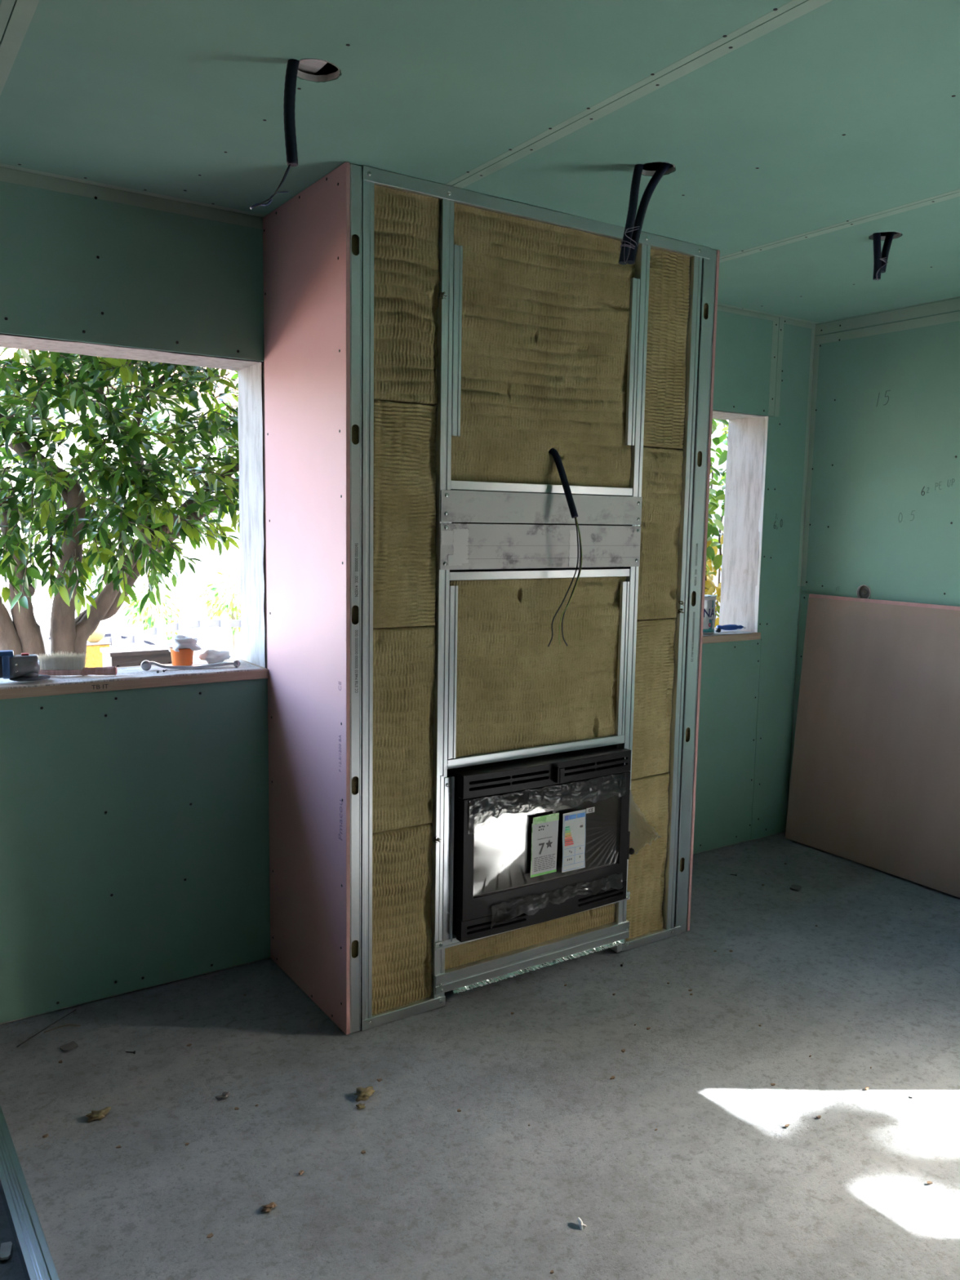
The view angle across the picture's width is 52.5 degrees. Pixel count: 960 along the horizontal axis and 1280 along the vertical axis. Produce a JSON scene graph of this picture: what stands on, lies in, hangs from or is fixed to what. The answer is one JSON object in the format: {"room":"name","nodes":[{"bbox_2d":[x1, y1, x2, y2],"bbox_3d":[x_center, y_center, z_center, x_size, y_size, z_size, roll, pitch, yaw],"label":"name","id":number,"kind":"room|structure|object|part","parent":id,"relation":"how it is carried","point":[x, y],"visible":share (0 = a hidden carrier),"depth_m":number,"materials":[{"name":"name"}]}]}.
{"room":"construction site","nodes":[
{"label":"construction site","id":0,"kind":"room"},
{"bbox_2d":[0,166,815,1024],"bbox_3d":[-0.908,-0.073,3.305,6.305,3.000,0.241,-4,8,-33],"label":"wall","id":1,"kind":"structure","parent":0,"point":[135,823],"depth_m":3.15,"materials":[{"name":"paint"}]},
{"bbox_2d":[0,658,268,699],"bbox_3d":[-1.407,0.139,3.003,1.480,0.033,0.267,-4,8,-33],"label":"window sill","id":2,"kind":"structure","parent":1,"relation":"in","point":[13,693],"depth_m":3.06,"materials":[{"name":"brown wood"}]},
{"bbox_2d":[0,660,262,689],"bbox_3d":[-1.387,0.135,2.982,1.430,0.029,0.214,-4,8,-33],"label":"newspaper","id":3,"kind":"object","parent":2,"relation":"on","point":[130,673],"visible":0.72,"depth_m":3.09,"materials":[{"name":"paper"}]},
{"bbox_2d":[0,649,50,681],"bbox_3d":[-1.478,0.078,2.895,0.368,0.088,0.115,-2,8,-25],"label":"grinder","id":4,"kind":"object","parent":3,"relation":"on","point":[24,667],"visible":1,"depth_m":2.92,"materials":[{"name":"metal"}]},
{"bbox_2d":[0,649,13,657],"bbox_3d":[-1.437,0.042,2.910,0.078,0.019,0.040,-2,8,-25],"label":"switch","id":5,"kind":"object","parent":4,"relation":"attached to","point":[4,653],"depth_m":2.90,"materials":[{"name":"blue plastic"}]},
{"bbox_2d":[36,650,117,675],"bbox_3d":[-1.267,0.073,3.057,0.241,0.081,0.050,0,7,-10],"label":"brush","id":6,"kind":"object","parent":3,"relation":"on","point":[53,664],"visible":0.97,"depth_m":3.04,"materials":[{"name":"brown wood"}]},
{"bbox_3d":[-1.201,0.098,3.071,0.101,0.029,0.028,0,7,-10],"label":"handle","id":7,"kind":"part","parent":6,"relation":"part of","materials":[{"name":"brown wood"}]},
{"bbox_2d":[164,634,201,665],"bbox_3d":[-1.007,0.033,3.314,0.121,0.104,0.092,-4,8,-33],"label":"plastic tub","id":8,"kind":"object","parent":3,"relation":"on","point":[181,648],"visible":0.98,"depth_m":3.28,"materials":[{"name":"orange plastic"}]},
{"bbox_2d":[141,659,239,671],"bbox_3d":[-0.962,0.080,3.247,0.318,0.032,0.022,-2,7,-20],"label":"metal bar","id":9,"kind":"object","parent":3,"relation":"on","point":[145,664],"visible":1,"depth_m":3.23,"materials":[{"name":"metal"}]},
{"bbox_2d":[199,648,231,663],"bbox_3d":[-0.921,0.059,3.373,0.107,0.054,0.075,-6,10,-43],"label":"rag","id":10,"kind":"object","parent":3,"relation":"on","point":[211,656],"visible":0.94,"depth_m":3.35,"materials":[{"name":"white fabric"}]},
{"bbox_2d":[702,626,760,644],"bbox_3d":[0.843,-0.006,4.487,1.027,0.033,0.265,-4,8,-33],"label":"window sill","id":11,"kind":"structure","parent":1,"relation":"in","point":[750,636],"depth_m":4.55,"materials":[{"name":"brown wood"}]},
{"bbox_2d":[702,628,753,635],"bbox_3d":[0.866,-0.022,4.463,0.930,0.003,0.200,-4,8,-33],"label":"newspaper","id":12,"kind":"object","parent":11,"relation":"on","point":[722,632],"visible":0.11,"depth_m":4.61,"materials":[{"name":"white paper"}]},
{"bbox_2d":[702,594,716,634],"bbox_3d":[1.036,-0.123,4.554,0.129,0.176,0.129,-4,8,-33],"label":"tin","id":13,"kind":"object","parent":12,"relation":"on","point":[709,600],"visible":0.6,"depth_m":4.50,"materials":[{"name":"silver metal"}]},
{"bbox_3d":[1.037,-0.200,4.545,0.129,0.016,0.129,-4,8,-33],"label":"lid","id":14,"kind":"part","parent":13,"relation":"part of","materials":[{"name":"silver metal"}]},
{"bbox_2d":[714,624,746,632],"bbox_3d":[1.197,-0.058,4.653,0.174,0.034,0.038,-2,8,-21],"label":"screwdriver","id":15,"kind":"object","parent":12,"relation":"on","point":[726,627],"visible":1,"depth_m":4.64,"materials":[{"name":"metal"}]},
{"bbox_3d":[1.196,-0.060,4.657,0.150,0.029,0.029,-2,8,-21],"label":"handle","id":16,"kind":"part","parent":15,"relation":"part of","materials":[{"name":"blue plastic"}]},
{"bbox_2d":[0,831,959,1279],"bbox_3d":[0.558,1.419,1.224,6.305,0.006,5.650,-4,8,-33],"label":"floor","id":17,"kind":"structure","parent":0,"point":[722,1189],"depth_m":2.57,"materials":[{"name":"concrete"}]},
{"bbox_2d":[0,1240,12,1260],"bbox_3d":[-0.997,1.285,2.048,0.024,0.006,0.047,-2,8,-22],"label":"plaster offcut","id":18,"kind":"object","parent":17,"relation":"on","point":[6,1247],"visible":1,"depth_m":2.05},
{"bbox_2d":[0,1105,59,1279],"bbox_3d":[-0.680,1.326,1.674,0.052,0.028,2.181,-4,9,-34],"label":"metal stud","id":19,"kind":"object","parent":17,"relation":"on","point":[1,1189],"visible":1,"depth_m":2.10,"materials":[{"name":"silver metal"}]},
{"bbox_2d":[16,1008,76,1047],"bbox_3d":[-1.303,1.165,2.930,0.009,0.015,0.218,4,8,24],"label":"wire offcut","id":20,"kind":"object","parent":17,"relation":"on","point":[75,1009],"visible":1,"depth_m":2.93,"materials":[{"name":"grey metal"}]},
{"bbox_2d":[44,1024,80,1032],"bbox_3d":[-1.261,1.170,2.940,0.102,0.004,0.017,-2,8,-25],"label":"wire offcut","id":21,"kind":"object","parent":17,"relation":"on","point":[67,1024],"visible":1,"depth_m":2.94,"materials":[{"name":"brown metal"}]},
{"bbox_2d":[59,1040,78,1051],"bbox_3d":[-1.198,1.185,2.839,0.038,0.004,0.045,7,9,39],"label":"scrap","id":22,"kind":"object","parent":17,"relation":"on","point":[68,1046],"visible":1,"depth_m":2.84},
{"bbox_2d":[85,1106,111,1122],"bbox_3d":[-0.985,1.226,2.518,0.066,0.022,0.035,-4,8,-33],"label":"scrap","id":23,"kind":"object","parent":17,"relation":"on","point":[100,1114],"visible":1,"depth_m":2.51,"materials":[{"name":"beige"}]},
{"bbox_2d":[215,1091,230,1098],"bbox_3d":[-0.686,1.222,2.611,0.025,0.010,0.042,7,9,38],"label":"scrap","id":24,"kind":"object","parent":17,"relation":"on","point":[224,1095],"visible":1,"depth_m":2.61,"materials":[{"name":"grey"}]},
{"bbox_2d":[260,1201,276,1212],"bbox_3d":[-0.474,1.276,2.192,0.040,0.014,0.023,-4,8,-33],"label":"scrap","id":25,"kind":"object","parent":17,"relation":"on","point":[267,1208],"visible":1,"depth_m":2.19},
{"bbox_2d":[355,1102,365,1109],"bbox_3d":[-0.316,1.232,2.575,0.025,0.011,0.022,0,7,-10],"label":"scrap","id":26,"kind":"object","parent":17,"relation":"on","point":[359,1105],"visible":1,"depth_m":2.57,"materials":[{"name":"beige"}]},
{"bbox_2d":[354,1085,375,1102],"bbox_3d":[-0.309,1.224,2.625,0.066,0.025,0.044,-4,8,-33],"label":"scrap","id":27,"kind":"object","parent":17,"relation":"on","point":[363,1094],"visible":1,"depth_m":2.62,"materials":[{"name":"beige"}]},
{"bbox_2d":[42,862,932,1273],"bbox_3d":[0.535,1.195,2.990,3.335,0.005,1.738,-4,8,-33],"label":"debris","id":28,"kind":"object","parent":17,"relation":"on","point":[210,1235],"visible":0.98,"depth_m":2.57,"materials":[{"name":"brown"}]},
{"bbox_2d":[262,161,719,1035],"bbox_3d":[0.056,-0.121,3.415,1.443,2.498,0.633,-4,8,-33],"label":"chimney breast","id":29,"kind":"object","parent":17,"relation":"on","point":[428,346],"visible":0.96,"depth_m":3.05,"materials":[{"name":"pink"}]},
{"bbox_3d":[-0.102,0.692,3.059,0.030,0.537,0.005,-4,8,-33],"label":"shield plate","id":30,"kind":"part","parent":29,"relation":"part of","materials":[{"name":"silver metal"}]},
{"bbox_3d":[0.187,1.069,3.327,0.816,0.064,0.051,-4,8,-33],"label":"support rail","id":31,"kind":"part","parent":29,"relation":"part of","materials":[{"name":"silver metal"}]},
{"bbox_3d":[0.188,0.942,3.313,0.816,0.028,0.051,-4,8,-33],"label":"support rail","id":32,"kind":"part","parent":29,"relation":"part of","materials":[{"name":"silver metal"}]},
{"bbox_3d":[0.187,0.364,3.248,0.728,0.031,0.061,-4,8,-33],"label":"cross rail","id":33,"kind":"part","parent":29,"relation":"part of","materials":[{"name":"silver metal"}]},
{"bbox_3d":[0.201,-0.215,3.170,0.728,0.028,0.041,-4,8,-33],"label":"cross rail","id":34,"kind":"part","parent":29,"relation":"part of","materials":[{"name":"silver metal"}]},
{"bbox_3d":[0.216,-0.301,3.137,0.805,0.139,0.003,-4,8,-33],"label":"steel plate","id":35,"kind":"part","parent":29,"relation":"part of","materials":[{"name":"silver metal"}]},
{"bbox_3d":[0.219,-0.421,3.124,0.804,0.095,0.002,-4,8,-33],"label":"steel plate","id":36,"kind":"part","parent":29,"relation":"part of","materials":[{"name":"silver metal"}]},
{"bbox_3d":[0.205,-0.487,3.137,0.728,0.028,0.041,-4,8,-33],"label":"cross rail","id":37,"kind":"part","parent":29,"relation":"part of","materials":[{"name":"silver metal"}]},
{"bbox_2d":[447,746,661,942],"bbox_3d":[0.194,0.638,3.462,0.891,0.538,0.516,-4,8,-33],"label":"fireplace insert","id":38,"kind":"object","parent":29,"relation":"in","point":[538,839],"visible":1,"depth_m":3.18,"materials":[{"name":"metal"}]},
{"bbox_3d":[-0.073,0.681,3.076,0.006,0.525,0.030,-4,8,-33],"label":"panel","id":39,"kind":"part","parent":38,"relation":"part of","materials":[{"name":"black metal"}]},
{"bbox_2d":[530,823,533,875],"bbox_3d":[0.168,0.680,3.159,0.003,0.175,0.001,-4,8,-33],"label":"print","id":40,"kind":"object","parent":38,"relation":"on","point":[531,824],"depth_m":3.17,"materials":[{"name":"paper"}]},
{"bbox_3d":[0.213,0.404,3.228,0.672,0.007,0.032,-4,8,-33],"label":"panel","id":41,"kind":"part","parent":38,"relation":"part of","materials":[{"name":"metal"}]},
{"bbox_2d":[456,880,626,942],"bbox_3d":[0.224,0.900,3.260,0.692,0.068,0.040,-4,8,-33],"label":"vent grille","id":42,"kind":"object","parent":38,"relation":"attached to","point":[483,924],"depth_m":3.21,"materials":[{"name":"black metal"}]},
{"bbox_2d":[538,842,544,854],"bbox_3d":[0.202,0.682,3.180,0.023,0.037,0.001,-4,8,-33],"label":"print","id":43,"kind":"object","parent":38,"relation":"attached to","point":[541,845],"depth_m":3.18},
{"bbox_3d":[0.228,0.670,3.231,0.688,0.393,0.042,-4,8,-33],"label":"door","id":44,"kind":"part","parent":38,"relation":"part of","materials":[{"name":"black glass"}]},
{"bbox_2d":[530,869,556,877],"bbox_3d":[0.209,0.766,3.197,0.106,0.008,0.001,-4,8,-33],"label":"print","id":45,"kind":"object","parent":38,"relation":"attached to","point":[534,873],"depth_m":3.20},
{"bbox_2d":[457,748,631,799],"bbox_3d":[0.231,0.436,3.203,0.692,0.074,0.040,-4,8,-33],"label":"vent grille","id":46,"kind":"object","parent":38,"relation":"attached to","point":[536,777],"depth_m":3.17,"materials":[{"name":"black metal"}]},
{"bbox_2d":[533,813,559,824],"bbox_3d":[0.216,0.584,3.178,0.106,0.024,0.001,-4,8,-33],"label":"print","id":47,"kind":"object","parent":38,"relation":"attached to","point":[538,818],"depth_m":3.18,"materials":[{"name":"green paper"}]},
{"bbox_3d":[0.231,0.662,3.224,0.612,0.278,0.008,-4,8,-33],"label":"glass pane","id":48,"kind":"part","parent":38,"relation":"part of","materials":[{"name":"grey"}]},
{"bbox_2d":[546,840,551,848],"bbox_3d":[0.227,0.669,3.196,0.030,0.028,0.001,-4,8,-33],"label":"print","id":49,"kind":"object","parent":38,"relation":"attached to","point":[548,843],"depth_m":3.20},
{"bbox_3d":[0.248,0.439,3.178,0.008,0.052,0.028,-4,8,-33],"label":"air lever","id":50,"kind":"part","parent":38,"relation":"part of","materials":[{"name":"black metal"}]},
{"bbox_2d":[564,815,568,821],"bbox_3d":[0.287,0.589,3.221,0.016,0.017,0.001,-4,8,-33],"label":"print","id":51,"kind":"object","parent":38,"relation":"on","point":[566,817],"depth_m":3.22},
{"bbox_2d":[568,813,576,819],"bbox_3d":[0.308,0.588,3.235,0.030,0.015,0.001,-4,8,-33],"label":"print","id":52,"kind":"object","parent":38,"relation":"attached to","point":[571,816],"depth_m":3.24},
{"bbox_2d":[577,812,585,817],"bbox_3d":[0.338,0.586,3.255,0.034,0.015,0.001,-4,8,-33],"label":"print","id":53,"kind":"object","parent":38,"relation":"attached to","point":[580,815],"depth_m":3.26},
{"bbox_3d":[0.529,0.746,3.436,0.030,0.023,0.024,-4,8,-33],"label":"door knob","id":54,"kind":"part","parent":38,"relation":"part of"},
{"bbox_2d":[547,448,582,646],"bbox_3d":[0.250,-0.296,3.113,0.126,0.636,0.094,6,9,35],"label":"conduit","id":55,"kind":"object","parent":29,"relation":"attached to","point":[553,451],"visible":1,"depth_m":3.11,"materials":[{"name":"black plastic"}]},
{"bbox_2d":[577,1217,586,1230],"bbox_3d":[0.223,1.292,2.153,0.013,0.018,0.029,-4,8,-33],"label":"paper scrap","id":56,"kind":"object","parent":17,"relation":"on","point":[581,1224],"visible":1,"depth_m":2.15,"materials":[{"name":"white paper"}]},
{"bbox_2d":[790,884,801,890],"bbox_3d":[1.355,1.062,4.178,0.042,0.004,0.054,5,8,27],"label":"scrap","id":57,"kind":"object","parent":17,"relation":"on","point":[796,887],"visible":1,"depth_m":4.17,"materials":[{"name":"grey"}]},
{"bbox_2d":[785,593,959,897],"bbox_3d":[1.909,0.449,4.264,0.090,1.212,1.261,-4,8,-33],"label":"sheet","id":58,"kind":"object","parent":17,"relation":"on","point":[875,780],"visible":1,"depth_m":4.40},
{"bbox_2d":[0,0,959,324],"bbox_3d":[0.593,-1.140,0.875,5.853,0.161,5.199,-4,8,-33],"label":"ceiling","id":59,"kind":"structure","parent":0,"point":[793,134],"depth_m":2.29,"materials":[{"name":"green paint"}]},
{"bbox_2d":[249,58,299,209],"bbox_3d":[-0.401,-1.099,2.068,0.186,0.387,0.024,-4,8,-33],"label":"conduit","id":60,"kind":"object","parent":59,"relation":"hanging from","point":[292,66],"visible":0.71,"depth_m":2.06,"materials":[{"name":"black plastic"}]},
{"bbox_2d":[618,162,671,264],"bbox_3d":[0.466,-1.183,2.657,0.209,0.332,0.030,-4,8,-33],"label":"conduit","id":61,"kind":"object","parent":59,"relation":"attached to","point":[633,229],"visible":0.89,"depth_m":2.62,"materials":[{"name":"black plastic"}]},
{"bbox_2d":[872,231,895,280],"bbox_3d":[1.339,-1.288,3.226,0.122,0.200,0.030,-4,8,-33],"label":"conduit","id":62,"kind":"object","parent":59,"relation":"attached to","point":[880,259],"visible":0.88,"depth_m":3.21,"materials":[{"name":"black plastic"}]},
{"bbox_2d":[314,62,898,235],"bbox_3d":[0.631,-1.396,1.320,6.835,0.160,6.350,-4,8,-33],"label":"roof slab","id":63,"kind":"structure","parent":0,"point":[328,68],"depth_m":2.56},
{"bbox_2d":[787,296,959,804],"bbox_3d":[3.102,0.062,2.740,0.252,3.000,5.650,-4,8,-33],"label":"wall","id":64,"kind":"structure","parent":0,"point":[882,514],"depth_m":4.37,"materials":[{"name":"paint"}]},
{"bbox_2d":[856,584,871,598],"bbox_3d":[1.778,-0.219,4.503,0.016,0.072,0.072,-4,8,-33],"label":"junction box","id":65,"kind":"object","parent":64,"relation":"attached to","point":[864,591],"visible":1,"depth_m":4.51,"materials":[{"name":"grey plastic"}]},
{"label":"outside","id":66,"kind":"structure","parent":0,"visible":0},
{"bbox_3d":[24.004,1.828,5.093,36.985,0.500,25.290,-4,8,-33],"label":"ground","id":67,"kind":"structure","parent":66,"visible":0},
{"bbox_2d":[708,453,726,618],"bbox_3d":[4.988,0.336,3.219,0.200,2.400,11.500,-4,8,-33],"label":"wall","id":68,"kind":"structure","parent":67,"relation":"on","point":[718,510],"depth_m":7.64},
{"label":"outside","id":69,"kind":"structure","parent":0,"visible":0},
{"bbox_3d":[1.406,1.095,9.277,70.000,0.200,6.700,-4,8,-33],"label":"ground","id":70,"kind":"structure","parent":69,"visible":0},
{"bbox_2d":[84,622,111,667],"bbox_3d":[-3.488,0.396,8.832,0.236,1.137,0.236,-4,8,-33],"label":"gate pillar","id":71,"kind":"structure","parent":70,"relation":"on","point":[94,659],"depth_m":8.71,"materials":[{"name":"yellow paint"}]},
{"bbox_2d":[0,347,239,665],"bbox_3d":[-1.461,-0.216,4.434,2.346,3.503,1.604,-4,9,-36],"label":"citrus tree","id":72,"kind":"object","parent":70,"relation":"on","point":[156,526],"visible":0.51,"depth_m":3.94,"materials":[{"name":"green plant"}]},
{"bbox_2d":[12,609,241,662],"bbox_3d":[-2.926,0.324,9.134,4.700,1.184,0.045,-4,8,-33],"label":"picket fence","id":73,"kind":"object","parent":70,"relation":"on","point":[204,623],"visible":0.15,"depth_m":9.12,"materials":[{"name":"white paint"}]},
{"bbox_3d":[-2.163,-0.110,9.598,2.870,0.224,0.024,-4,8,-33],"label":"fence rail","id":74,"kind":"part","parent":73,"relation":"part of","materials":[{"name":"white paint"}]},
{"bbox_2d":[99,644,172,666],"bbox_3d":[-2.161,0.678,6.204,0.400,1.260,0.272,-4,8,-33],"label":"wooden planter","id":75,"kind":"object","parent":70,"relation":"on","point":[131,655],"visible":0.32,"depth_m":6.04,"materials":[{"name":"brown wood"}]},
{"bbox_3d":[-2.152,0.065,6.130,0.400,0.025,0.270,-4,8,-33],"label":"trim","id":76,"kind":"part","parent":75,"relation":"part of","materials":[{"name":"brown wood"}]},
{"bbox_3d":[-2.162,0.683,6.206,0.380,1.250,0.250,-4,8,-33],"label":"planter","id":77,"kind":"part","parent":75,"relation":"part of","materials":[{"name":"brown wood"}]},
{"bbox_3d":[-2.090,0.668,6.095,0.320,1.050,0.014,-4,8,-33],"label":"moulding","id":78,"kind":"part","parent":75,"relation":"part of","materials":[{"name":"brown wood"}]},
{"bbox_2d":[704,418,728,627],"bbox_3d":[0.821,-0.264,5.595,2.670,3.385,1.246,-4,8,-33],"label":"climbing shrub","id":79,"kind":"object","parent":70,"relation":"on","point":[712,558],"visible":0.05,"depth_m":5.58,"materials":[{"name":"green plant"}]},
{"bbox_3d":[1.307,-0.226,6.066,0.126,3.201,0.299,6,9,36],"label":"stem","id":80,"kind":"part","parent":79,"relation":"part of","materials":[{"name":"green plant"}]},
{"bbox_3d":[1.565,-0.236,6.190,0.102,3.202,0.157,5,8,31],"label":"stem","id":81,"kind":"part","parent":79,"relation":"part of","materials":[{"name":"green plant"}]},
{"bbox_3d":[1.543,-0.261,6.392,0.230,3.204,0.162,-4,8,-33],"label":"stem","id":82,"kind":"part","parent":79,"relation":"part of","materials":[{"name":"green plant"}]},
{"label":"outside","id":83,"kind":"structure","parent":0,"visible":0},
{"bbox_2d":[194,647,240,659],"bbox_3d":[-15.071,-1.514,34.040,70.000,0.200,53.000,-4,8,-33],"label":"ground","id":84,"kind":"structure","parent":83,"point":[239,648],"depth_m":20.24,"materials":[{"name":"white"}]},
{"bbox_2d":[11,615,199,662],"bbox_3d":[-5.074,0.483,12.319,4.240,1.460,1.685,-4,8,-33],"label":"parked car","id":85,"kind":"object","parent":84,"relation":"on","point":[126,630],"visible":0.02,"depth_m":12.08,"materials":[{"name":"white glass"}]},
{"bbox_3d":[-4.289,0.094,11.939,1.193,0.300,0.010,-4,8,-33],"label":"pane","id":86,"kind":"part","parent":85,"relation":"part of","materials":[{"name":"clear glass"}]},
{"bbox_3d":[-4.277,0.094,11.964,1.420,0.385,0.025,-4,8,-33],"label":"window trim","id":87,"kind":"part","parent":85,"relation":"part of","materials":[{"name":"white"}]},
{"bbox_2d":[0,346,240,648],"bbox_3d":[-10.067,-3.431,20.792,17.000,7.000,7.000,-4,8,-33],"label":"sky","id":88,"kind":"structure","parent":84,"relation":"on","point":[188,585],"depth_m":20.03,"materials":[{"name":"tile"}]},
{"bbox_3d":[-5.029,-2.370,20.619,0.900,1.100,0.020,-4,8,-33],"label":"pane","id":89,"kind":"part","parent":88,"relation":"part of","materials":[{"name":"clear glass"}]},
{"bbox_2d":[120,582,180,637],"bbox_3d":[-5.077,0.001,15.036,0.886,1.759,0.872,0,7,-6],"label":"bush","id":90,"kind":"object","parent":84,"relation":"on","point":[149,620],"visible":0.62,"depth_m":14.82,"materials":[{"name":"green plant"}]},
{"bbox_3d":[-5.037,0.130,15.067,0.129,1.498,0.113,0,7,-11],"label":"stem","id":91,"kind":"part","parent":90,"relation":"part of","materials":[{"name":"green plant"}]},
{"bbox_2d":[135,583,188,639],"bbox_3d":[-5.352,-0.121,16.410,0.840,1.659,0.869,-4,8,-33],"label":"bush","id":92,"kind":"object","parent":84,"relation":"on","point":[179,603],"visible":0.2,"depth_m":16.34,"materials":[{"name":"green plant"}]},
{"bbox_2d":[198,565,241,659],"bbox_3d":[-3.998,-0.206,15.835,1.110,2.011,1.146,-4,8,-33],"label":"bush","id":93,"kind":"object","parent":84,"relation":"on","point":[234,606],"visible":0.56,"depth_m":15.58,"materials":[{"name":"green plant"}]},
{"bbox_3d":[-4.009,-0.029,15.858,0.113,1.653,0.129,6,8,34],"label":"stem","id":94,"kind":"part","parent":93,"relation":"part of","materials":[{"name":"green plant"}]}
]}

